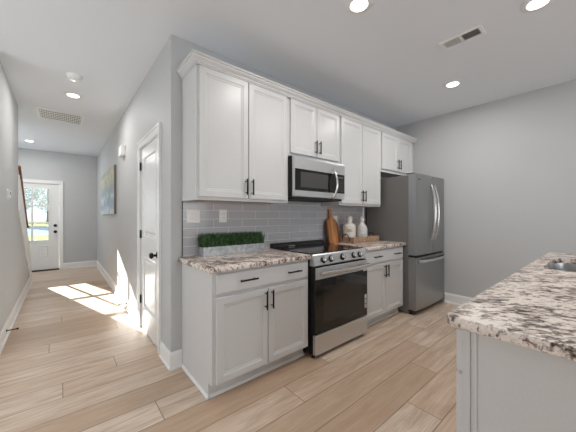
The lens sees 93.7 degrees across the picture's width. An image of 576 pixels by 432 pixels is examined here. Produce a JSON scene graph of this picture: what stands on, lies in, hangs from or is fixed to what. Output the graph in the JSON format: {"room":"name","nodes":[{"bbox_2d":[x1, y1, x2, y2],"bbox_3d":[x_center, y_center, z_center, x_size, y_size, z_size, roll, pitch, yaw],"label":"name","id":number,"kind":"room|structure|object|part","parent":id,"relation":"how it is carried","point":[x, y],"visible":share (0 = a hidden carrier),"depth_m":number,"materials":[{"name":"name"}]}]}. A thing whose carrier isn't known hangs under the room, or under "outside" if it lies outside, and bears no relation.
{"room":"kitchen","nodes":[
{"label":"kitchen","id":0,"kind":"room"},
{"bbox_2d":[0,61,28,331],"bbox_3d":[-3.783,-0.114,3.720,0.115,2.740,3.550,0,0,-40],"label":"wall","id":1,"kind":"structure","parent":0,"point":[14,275],"depth_m":2.99,"materials":[{"name":"paint"}]},
{"bbox_2d":[6,188,10,198],"bbox_3d":[-3.015,-0.234,2.915,0.026,0.110,0.130,0,0,-40],"label":"thermostat","id":2,"kind":"object","parent":1,"relation":"attached to","point":[8,192],"visible":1,"depth_m":2.88,"materials":[{"name":"white plastic"}]},
{"bbox_2d":[0,277,31,353],"bbox_3d":[-3.725,1.186,3.761,0.026,0.140,3.540,0,0,-40],"label":"baseboard","id":3,"kind":"structure","parent":1,"relation":"attached to","point":[10,321],"depth_m":3.18,"materials":[{"name":"paint"}]},
{"bbox_2d":[18,165,28,227],"bbox_3d":[-4.013,-0.241,4.097,0.060,0.886,1.155,0,0,-40],"label":"stair handrail","id":4,"kind":"object","parent":1,"relation":"attached to","point":[19,167],"visible":0.58,"depth_m":3.98,"materials":[{"name":"brown wood"}]},
{"bbox_2d":[18,175,31,276],"bbox_3d":[-4.259,0.280,4.391,0.015,1.669,1.910,0,0,-40],"label":"trim","id":5,"kind":"structure","parent":1,"relation":"attached to","point":[21,210],"depth_m":4.13,"materials":[{"name":"paint"}]},
{"bbox_2d":[18,148,96,262],"bbox_3d":[-5.714,-0.114,6.100,2.515,2.740,0.120,0,0,-40],"label":"wall","id":6,"kind":"structure","parent":0,"point":[78,173],"depth_m":6.50,"materials":[{"name":"paint"}]},
{"bbox_2d":[23,182,58,271],"bbox_3d":[-5.734,0.254,6.053,0.951,2.002,0.166,0,0,-40],"label":"door","id":7,"kind":"structure","parent":6,"relation":"in","point":[44,253],"depth_m":6.21,"materials":[{"name":"paint"}]},
{"bbox_3d":[-5.737,-0.030,6.056,0.588,1.212,0.062,0,0,-40],"label":"lite frame","id":8,"kind":"part","parent":7,"relation":"part of","materials":[{"name":"glass"}]},
{"bbox_2d":[23,179,62,268],"bbox_3d":[-5.704,0.221,6.017,1.067,2.070,0.020,0,0,-40],"label":"trim","id":9,"kind":"structure","parent":6,"relation":"attached to","point":[60,183],"depth_m":6.33,"materials":[{"name":"paint"}]},
{"bbox_2d":[63,260,96,268],"bbox_3d":[-5.042,1.186,6.569,0.652,0.140,0.026,0,0,-40],"label":"baseboard","id":10,"kind":"structure","parent":6,"relation":"attached to","point":[83,263],"depth_m":6.55,"materials":[{"name":"paint"}]},
{"bbox_2d":[97,42,166,346],"bbox_3d":[-2.872,-0.114,4.579,0.115,2.740,5.864,0,0,-40],"label":"wall","id":11,"kind":"structure","parent":0,"point":[116,233],"depth_m":3.45,"materials":[{"name":"paint"}]},
{"bbox_2d":[101,165,115,213],"bbox_3d":[-3.408,-0.429,5.098,0.038,0.800,1.860,0,0,-40],"label":"canvas painting","id":12,"kind":"object","parent":11,"relation":"attached to","point":[108,180],"visible":1,"depth_m":4.75,"materials":[{"name":"fabric"}]},
{"bbox_2d":[96,261,136,324],"bbox_3d":[-3.262,1.186,4.934,0.026,0.140,4.766,0,0,-40],"label":"baseboard","id":13,"kind":"structure","parent":11,"relation":"attached to","point":[132,311],"depth_m":4.04,"materials":[{"name":"paint"}]},
{"bbox_2d":[118,144,125,157],"bbox_3d":[-2.355,-0.917,3.828,0.057,0.155,0.220,0,0,-40],"label":"door chime","id":14,"kind":"object","parent":11,"relation":"attached to","point":[122,148],"visible":1,"depth_m":3.76,"materials":[{"name":"white plastic"}]},
{"bbox_2d":[140,136,156,346],"bbox_3d":[-1.407,0.246,2.783,0.180,2.019,0.779,0,0,-40],"label":"door","id":15,"kind":"structure","parent":11,"relation":"in","point":[148,165],"depth_m":2.79,"materials":[{"name":"paint"}]},
{"bbox_3d":[-1.252,0.371,2.514,0.072,0.063,0.064,0,0,-40],"label":"knob","id":16,"kind":"part","parent":15,"relation":"part of","materials":[{"name":"black metal"}]},
{"bbox_2d":[137,122,160,355],"bbox_3d":[-1.434,0.210,2.760,0.020,2.091,0.912,0,0,-40],"label":"trim","id":17,"kind":"structure","parent":11,"relation":"attached to","point":[156,130],"depth_m":2.47,"materials":[{"name":"paint"}]},
{"bbox_2d":[159,341,181,370],"bbox_3d":[-1.013,1.186,2.325,0.107,0.140,0.294,0,0,-40],"label":"baseboard","id":18,"kind":"structure","parent":11,"relation":"attached to","point":[171,360],"depth_m":2.23,"materials":[{"name":"paint"}]},
{"bbox_2d":[0,266,458,431],"bbox_3d":[-0.353,1.306,2.048,6.720,0.100,13.220,0,0,-40],"label":"floor","id":19,"kind":"structure","parent":0,"point":[76,360],"depth_m":2.03,"materials":[{"name":"brown wood"}]},
{"bbox_2d":[181,260,307,399],"bbox_3d":[-0.343,0.818,2.299,0.910,0.876,0.646,0,0,-40],"label":"base cabinet","id":20,"kind":"object","parent":19,"relation":"on","point":[240,326],"visible":0.98,"depth_m":2.02,"materials":[{"name":"paint"}]},
{"bbox_3d":[-0.323,0.850,1.955,0.422,0.584,0.020,0,0,-40],"label":"door","id":21,"kind":"part","parent":20,"relation":"part of","materials":[{"name":"paint"}]},
{"bbox_3d":[-0.367,1.244,2.327,0.909,0.022,0.514,0,0,-40],"label":"shoe moulding","id":22,"kind":"part","parent":20,"relation":"part of","materials":[{"name":"paint"}]},
{"bbox_2d":[178,248,310,273],"bbox_3d":[-0.354,0.360,2.299,0.941,0.038,0.630,0,0,-40],"label":"countertop","id":23,"kind":"structure","parent":20,"relation":"on","point":[221,263],"depth_m":2.11,"materials":[{"name":"stone"}]},
{"bbox_2d":[197,230,264,256],"bbox_3d":[-0.503,0.241,2.462,0.650,0.200,0.162,0,0,-40],"label":"planter","id":24,"kind":"object","parent":23,"relation":"on","point":[209,245],"visible":1,"depth_m":2.39,"materials":[{"name":"metal"}]},
{"bbox_3d":[-0.281,0.462,1.954,0.145,0.013,0.037,0,0,-40],"label":"handle","id":25,"kind":"part","parent":20,"relation":"part of","materials":[{"name":"black metal"}]},
{"bbox_3d":[-0.159,0.466,2.093,0.852,0.136,0.020,0,0,-40],"label":"drawer","id":26,"kind":"part","parent":20,"relation":"part of","materials":[{"name":"paint"}]},
{"bbox_3d":[-0.118,0.643,2.090,0.013,0.140,0.037,0,0,-40],"label":"handle","id":27,"kind":"part","parent":20,"relation":"part of","materials":[{"name":"black metal"}]},
{"bbox_3d":[0.006,0.850,2.231,0.422,0.584,0.020,0,0,-40],"label":"door","id":28,"kind":"part","parent":20,"relation":"part of","materials":[{"name":"paint"}]},
{"bbox_2d":[270,239,370,357],"bbox_3d":[0.343,0.773,2.813,0.783,0.964,0.719,0,0,-40],"label":"range","id":29,"kind":"object","parent":19,"relation":"on","point":[337,274],"visible":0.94,"depth_m":2.54,"materials":[{"name":"silver metal"}]},
{"bbox_3d":[0.132,0.316,3.065,0.779,0.050,0.062,0,0,-40],"label":"vent trim","id":30,"kind":"part","parent":29,"relation":"part of","materials":[{"name":"black plastic"}]},
{"bbox_2d":[270,243,362,254],"bbox_3d":[0.307,0.347,2.857,0.783,0.027,0.606,0,0,-40],"label":"cooktop","id":31,"kind":"object","parent":29,"relation":"in","point":[304,248],"depth_m":2.75,"materials":[{"name":"black glass"}]},
{"bbox_3d":[0.510,0.393,2.614,0.779,0.101,0.059,0,0,-40],"label":"control panel","id":32,"kind":"part","parent":29,"relation":"part of","materials":[{"name":"metal"}]},
{"bbox_3d":[0.523,0.747,2.599,0.773,0.582,0.032,0,0,-40],"label":"oven door","id":33,"kind":"part","parent":29,"relation":"part of","materials":[{"name":"black glass"}]},
{"bbox_3d":[0.523,1.134,2.599,0.773,0.174,0.032,0,0,-40],"label":"storage drawer","id":34,"kind":"part","parent":29,"relation":"part of","materials":[{"name":"metal"}]},
{"bbox_3d":[0.534,0.798,2.586,0.771,0.474,0.004,0,0,-40],"label":"door glass","id":35,"kind":"part","parent":29,"relation":"part of","materials":[{"name":"black glass"}]},
{"bbox_3d":[0.554,0.506,2.563,0.719,0.040,0.064,0,0,-40],"label":"handle","id":36,"kind":"part","parent":29,"relation":"part of","materials":[{"name":"metal"}]},
{"bbox_2d":[363,246,402,326],"bbox_3d":[0.961,0.818,3.393,0.888,0.876,0.646,0,0,-40],"label":"base cabinet","id":37,"kind":"object","parent":19,"relation":"on","point":[385,272],"visible":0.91,"depth_m":3.16,"materials":[{"name":"paint"}]},
{"bbox_2d":[330,240,405,250],"bbox_3d":[0.962,0.360,3.404,0.918,0.038,0.630,0,0,-40],"label":"countertop","id":38,"kind":"structure","parent":37,"relation":"on","point":[368,246],"depth_m":3.21,"materials":[{"name":"stone"}]},
{"bbox_2d":[325,209,339,243],"bbox_3d":[0.548,0.127,3.393,0.216,0.428,0.098,0,0,-40],"label":"cutting board","id":39,"kind":"object","parent":38,"relation":"on","point":[332,232],"visible":1,"depth_m":3.38,"materials":[{"name":"brown wood"}]},
{"bbox_2d":[339,232,378,243],"bbox_3d":[0.938,0.285,3.562,0.573,0.113,0.250,0,0,-40],"label":"serving tray","id":40,"kind":"object","parent":38,"relation":"on","point":[369,238],"visible":0.91,"depth_m":3.41,"materials":[{"name":"brown wood"}]},
{"bbox_2d":[343,216,355,236],"bbox_3d":[0.788,0.166,3.469,0.159,0.330,0.158,0,0,-40],"label":"ceramic bottle","id":41,"kind":"object","parent":40,"relation":"on","point":[349,228],"visible":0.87,"depth_m":3.41,"materials":[{"name":"white ceramic"}]},
{"bbox_2d":[356,216,367,236],"bbox_3d":[0.988,0.165,3.624,0.152,0.331,0.152,0,0,-40],"label":"ceramic bottle","id":42,"kind":"object","parent":40,"relation":"on","point":[361,229],"visible":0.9,"depth_m":3.57,"materials":[{"name":"ceramic"}]},
{"bbox_3d":[0.975,0.850,3.044,0.420,0.584,0.020,0,0,-40],"label":"door","id":43,"kind":"part","parent":37,"relation":"part of","materials":[{"name":"paint"}]},
{"bbox_3d":[1.097,1.244,3.231,0.886,0.022,0.016,0,0,-40],"label":"shoe moulding","id":44,"kind":"part","parent":37,"relation":"part of","materials":[{"name":"paint"}]},
{"bbox_3d":[1.138,0.466,3.182,0.848,0.136,0.020,0,0,-40],"label":"drawer","id":45,"kind":"part","parent":37,"relation":"part of","materials":[{"name":"paint"}]},
{"bbox_3d":[1.302,0.850,3.319,0.420,0.584,0.020,0,0,-40],"label":"door","id":46,"kind":"part","parent":37,"relation":"part of","materials":[{"name":"paint"}]},
{"bbox_2d":[367,173,445,313],"bbox_3d":[1.741,0.355,3.893,0.894,1.800,0.797,0,0,-40],"label":"refrigerator","id":47,"kind":"object","parent":19,"relation":"on","point":[410,211],"visible":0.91,"depth_m":3.55,"materials":[{"name":"metal"}]},
{"bbox_3d":[1.741,-0.017,3.542,0.442,1.031,0.112,0,0,-40],"label":"door","id":48,"kind":"part","parent":47,"relation":"part of","materials":[{"name":"metal"}]},
{"bbox_3d":[1.914,0.860,3.687,0.894,0.662,0.112,0,0,-40],"label":"freezer drawer","id":49,"kind":"part","parent":47,"relation":"part of","materials":[{"name":"metal"}]},
{"bbox_3d":[1.963,0.576,3.625,0.825,0.037,0.088,0,0,-40],"label":"handle","id":50,"kind":"part","parent":47,"relation":"part of","materials":[{"name":"metal"}]},
{"bbox_3d":[1.936,-0.042,3.589,0.032,0.756,0.084,0,0,-27],"label":"handle","id":51,"kind":"part","parent":47,"relation":"part of","materials":[{"name":"metal"}]},
{"bbox_3d":[2.003,-0.042,3.646,0.084,0.756,0.032,0,0,37],"label":"handle","id":52,"kind":"part","parent":47,"relation":"part of","materials":[{"name":"metal"}]},
{"bbox_3d":[2.085,-0.017,3.831,0.446,1.031,0.112,0,0,-40],"label":"door","id":53,"kind":"part","parent":47,"relation":"part of","materials":[{"name":"metal"}]},
{"bbox_2d":[456,328,575,431],"bbox_3d":[1.834,0.819,1.368,2.463,0.874,1.026,0,0,-40],"label":"kitchen island","id":54,"kind":"object","parent":19,"relation":"on","point":[502,386],"visible":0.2,"depth_m":0.83,"materials":[{"name":"paint"}]},
{"bbox_3d":[0.767,0.465,1.083,0.445,0.138,0.019,0,0,-40],"label":"drawer","id":55,"kind":"part","parent":54,"relation":"part of","materials":[{"name":"paint"}]},
{"bbox_3d":[0.767,0.845,1.083,0.445,0.594,0.019,0,0,-40],"label":"door","id":56,"kind":"part","parent":54,"relation":"part of","materials":[{"name":"paint"}]},
{"bbox_2d":[447,252,575,361],"bbox_3d":[1.847,0.361,1.352,2.524,0.040,1.045,0,0,-40],"label":"island countertop","id":57,"kind":"structure","parent":54,"relation":"on","point":[534,307],"depth_m":0.97,"materials":[{"name":"stone"}]},
{"bbox_2d":[548,263,575,271],"bbox_3d":[2.061,0.483,1.816,0.750,0.202,0.470,0,0,-40],"label":"sink","id":58,"kind":"object","parent":57,"relation":"in","point":[556,266],"visible":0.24,"depth_m":2.16,"materials":[{"name":"metal"}]},
{"bbox_2d":[167,34,395,351],"bbox_3d":[0.385,-0.114,3.409,3.600,2.740,0.115,0,0,-40],"label":"wall","id":59,"kind":"structure","parent":0,"point":[178,49],"depth_m":2.24,"materials":[{"name":"paint"}]},
{"bbox_2d":[182,63,287,203],"bbox_3d":[-0.426,-0.653,2.422,0.908,1.062,0.351,0,0,-40],"label":"upper cabinet","id":60,"kind":"object","parent":59,"relation":"attached to","point":[235,130],"visible":0.99,"depth_m":2.23,"materials":[{"name":"paint"}]},
{"bbox_3d":[-0.510,-0.646,2.183,0.430,0.997,0.020,0,0,-40],"label":"door","id":61,"kind":"part","parent":60,"relation":"part of","materials":[{"name":"paint"}]},
{"bbox_3d":[-0.450,-0.137,2.452,0.870,0.006,0.272,0,0,-40],"label":"panel","id":62,"kind":"part","parent":60,"relation":"part of","materials":[{"name":"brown wood"}]},
{"bbox_3d":[-0.176,-0.646,2.464,0.430,0.997,0.020,0,0,-40],"label":"door","id":63,"kind":"part","parent":60,"relation":"part of","materials":[{"name":"paint"}]},
{"bbox_2d":[182,201,363,256],"bbox_3d":[0.105,0.078,3.090,2.588,0.524,0.009,0,0,-40],"label":"tile backsplash","id":64,"kind":"structure","parent":59,"relation":"attached to","point":[292,221],"depth_m":2.83,"materials":[{"name":"grey tile"}]},
{"bbox_2d":[187,209,199,222],"bbox_3d":[-0.807,0.002,2.314,0.118,0.118,0.010,0,0,-40],"label":"light switch","id":65,"kind":"object","parent":64,"relation":"attached to","point":[193,215],"visible":1,"depth_m":2.31,"materials":[{"name":"white plastic"}]},
{"bbox_2d":[219,210,226,221],"bbox_3d":[-0.598,0.002,2.490,0.075,0.118,0.009,0,0,-40],"label":"wall outlet","id":66,"kind":"object","parent":64,"relation":"attached to","point":[222,213],"visible":1,"depth_m":2.49,"materials":[{"name":"white plastic"}]},
{"bbox_2d":[176,49,416,143],"bbox_3d":[0.555,-1.175,3.238,3.557,0.064,0.362,0,0,-40],"label":"crown molding","id":67,"kind":"structure","parent":59,"relation":"attached to","point":[194,57],"depth_m":2.44,"materials":[{"name":"paint"}]},
{"bbox_2d":[288,97,338,163],"bbox_3d":[0.219,-0.887,2.963,0.770,0.594,0.351,0,0,-40],"label":"upper cabinet","id":68,"kind":"object","parent":59,"relation":"attached to","point":[313,132],"visible":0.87,"depth_m":2.82,"materials":[{"name":"paint"}]},
{"bbox_3d":[0.161,-0.880,2.746,0.360,0.528,0.020,0,0,-40],"label":"door","id":69,"kind":"part","parent":68,"relation":"part of","materials":[{"name":"paint"}]},
{"bbox_3d":[0.442,-0.880,2.982,0.360,0.528,0.020,0,0,-40],"label":"door","id":70,"kind":"part","parent":68,"relation":"part of","materials":[{"name":"paint"}]},
{"bbox_2d":[321,116,379,206],"bbox_3d":[0.847,-0.653,3.490,0.866,1.062,0.351,0,0,-40],"label":"upper cabinet","id":71,"kind":"object","parent":59,"relation":"attached to","point":[359,144],"visible":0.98,"depth_m":3.35,"materials":[{"name":"paint"}]},
{"bbox_3d":[0.770,-0.646,3.258,0.408,0.997,0.020,0,0,-40],"label":"door","id":72,"kind":"part","parent":71,"relation":"part of","materials":[{"name":"paint"}]},
{"bbox_3d":[1.089,-0.646,3.525,0.408,0.997,0.020,0,0,-40],"label":"door","id":73,"kind":"part","parent":71,"relation":"part of","materials":[{"name":"paint"}]},
{"bbox_2d":[380,131,412,177],"bbox_3d":[1.547,-0.895,4.077,0.958,0.578,0.351,0,0,-40],"label":"upper cabinet","id":74,"kind":"object","parent":59,"relation":"attached to","point":[395,152],"depth_m":3.92,"materials":[{"name":"paint"}]},
{"bbox_3d":[1.442,-0.894,3.822,0.427,0.500,0.020,0,0,-40],"label":"door","id":75,"kind":"part","parent":74,"relation":"part of","materials":[{"name":"paint"}]},
{"bbox_3d":[1.501,-0.621,4.089,0.865,0.006,0.272,0,0,-40],"label":"panel","id":76,"kind":"part","parent":74,"relation":"part of","materials":[{"name":"paint"}]},
{"bbox_3d":[1.775,-0.894,4.101,0.427,0.500,0.020,0,0,-40],"label":"door","id":77,"kind":"part","parent":74,"relation":"part of","materials":[{"name":"paint"}]},
{"bbox_3d":[1.963,-0.895,4.285,0.053,0.578,0.020,0,0,-40],"label":"cabinet filler","id":78,"kind":"part","parent":74,"relation":"part of","materials":[{"name":"white wood"}]},
{"bbox_2d":[0,0,575,156],"bbox_3d":[-0.353,-1.534,2.048,6.720,0.100,13.220,0,0,-40],"label":"ceiling","id":79,"kind":"structure","parent":0,"point":[387,63],"depth_m":2.40,"materials":[{"name":"paint"}]},
{"bbox_2d":[35,106,83,125],"bbox_3d":[-3.391,-1.478,4.035,0.530,0.011,0.570,0,0,-40],"label":"ceiling vent","id":80,"kind":"object","parent":79,"relation":"in","point":[43,113],"visible":1,"depth_m":4.01,"materials":[{"name":"white plastic"}]},
{"bbox_2d":[63,91,82,98],"bbox_3d":[-2.638,-1.478,3.316,0.194,0.012,0.194,0,0,-40],"label":"recessed light","id":81,"kind":"object","parent":79,"relation":"in","point":[67,93],"visible":1,"depth_m":3.30,"materials":[{"name":"paint"}]},
{"bbox_2d":[66,72,82,81],"bbox_3d":[-2.259,-1.462,2.857,0.144,0.044,0.144,0,0,-40],"label":"smoke detector","id":82,"kind":"object","parent":79,"relation":"attached to","point":[72,76],"visible":1,"depth_m":2.83,"materials":[{"name":"white plastic"}]},
{"bbox_2d":[345,0,372,14],"bbox_3d":[0.498,-1.478,1.893,0.194,0.012,0.194,0,0,-40],"label":"recessed light","id":83,"kind":"object","parent":79,"relation":"in","point":[355,7],"visible":1,"depth_m":1.90,"materials":[{"name":"paint"}]},
{"bbox_2d":[443,80,462,87],"bbox_3d":[1.852,-1.478,3.037,0.194,0.012,0.194,0,0,-40],"label":"recessed light","id":84,"kind":"object","parent":79,"relation":"in","point":[453,83],"visible":1,"depth_m":3.02,"materials":[{"name":"paint"}]},
{"bbox_2d":[439,24,485,50],"bbox_3d":[1.449,-1.478,2.250,0.150,0.011,0.303,0,0,-40],"label":"ceiling vent","id":85,"kind":"object","parent":79,"relation":"in","point":[478,30],"visible":1,"depth_m":2.24,"materials":[{"name":"white plastic"}]},
{"bbox_2d":[520,0,553,12],"bbox_3d":[1.736,-1.478,1.876,0.194,0.012,0.194,0,0,-40],"label":"recessed light","id":86,"kind":"object","parent":79,"relation":"in","point":[528,6],"visible":1,"depth_m":1.89,"materials":[{"name":"paint"}]},
{"bbox_2d":[288,155,344,201],"bbox_3d":[0.253,-0.367,2.910,0.752,0.419,0.460,0,0,-40],"label":"microwave","id":87,"kind":"object","parent":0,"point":[309,179],"visible":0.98,"depth_m":2.74,"materials":[{"name":"silver metal"}]},
{"bbox_3d":[0.282,-0.322,2.758,0.602,0.272,0.036,0,0,-40],"label":"door","id":88,"kind":"part","parent":87,"relation":"part of","materials":[{"name":"metal"}]},
{"bbox_3d":[0.295,-0.349,2.744,0.593,0.206,0.004,0,0,-40],"label":"door glass","id":89,"kind":"part","parent":87,"relation":"part of","materials":[{"name":"black glass"}]},
{"bbox_3d":[0.499,-0.341,2.867,0.079,0.334,0.028,0,0,39],"label":"handle","id":90,"kind":"part","parent":87,"relation":"part of","materials":[{"name":"metal"}]},
{"bbox_3d":[0.571,-0.322,3.001,0.147,0.272,0.036,0,0,-40],"label":"control panel","id":91,"kind":"part","parent":87,"relation":"part of","materials":[{"name":"metal"}]},
{"bbox_2d":[396,79,575,301],"bbox_3d":[4.060,-0.114,1.923,0.120,2.740,7.115,0,0,-40],"label":"wall","id":92,"kind":"structure","parent":0,"point":[507,166],"depth_m":3.43,"materials":[{"name":"paint"}]},
{"bbox_2d":[444,292,471,305],"bbox_3d":[4.275,1.186,1.552,0.026,0.140,6.210,0,0,-40],"label":"baseboard","id":93,"kind":"structure","parent":92,"relation":"attached to","point":[450,298],"depth_m":3.82,"materials":[{"name":"paint"}]},
{"label":"outside","id":94,"kind":"structure","parent":0,"visible":0},
{"bbox_2d":[28,220,47,226],"bbox_3d":[-51.094,1.481,61.959,120.000,0.150,64.000,0,0,-40],"label":"lawn","id":95,"kind":"structure","parent":94,"point":[29,225],"depth_m":43.62,"materials":[{"name":"plant"}]},
{"bbox_2d":[24,188,37,209],"bbox_3d":[-39.290,-2.970,39.230,4.353,8.772,4.266,0,0,-40],"label":"tree","id":96,"kind":"object","parent":95,"relation":"on","point":[26,193],"visible":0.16,"depth_m":40.02,"materials":[{"name":"green plant"}]},
{"bbox_2d":[33,188,47,221],"bbox_3d":[-40.748,-3.256,45.868,4.300,9.342,4.275,0,0,-40],"label":"tree","id":97,"kind":"object","parent":95,"relation":"on","point":[37,199],"visible":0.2,"depth_m":44.92,"materials":[{"name":"green plant"}]},
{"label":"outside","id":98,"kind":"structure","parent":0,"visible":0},
{"bbox_2d":[28,234,47,240],"bbox_3d":[-11.884,1.481,15.230,80.000,0.150,16.000,0,0,-40],"label":"lawn","id":99,"kind":"structure","parent":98,"point":[35,237],"depth_m":17.49,"materials":[{"name":"plant"}]},
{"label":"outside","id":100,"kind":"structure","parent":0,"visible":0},
{"bbox_2d":[27,226,47,234],"bbox_3d":[-23.776,1.486,29.402,80.000,0.140,21.000,0,0,-40],"label":"street","id":101,"kind":"structure","parent":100,"point":[43,230],"depth_m":26.00,"materials":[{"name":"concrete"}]}
]}

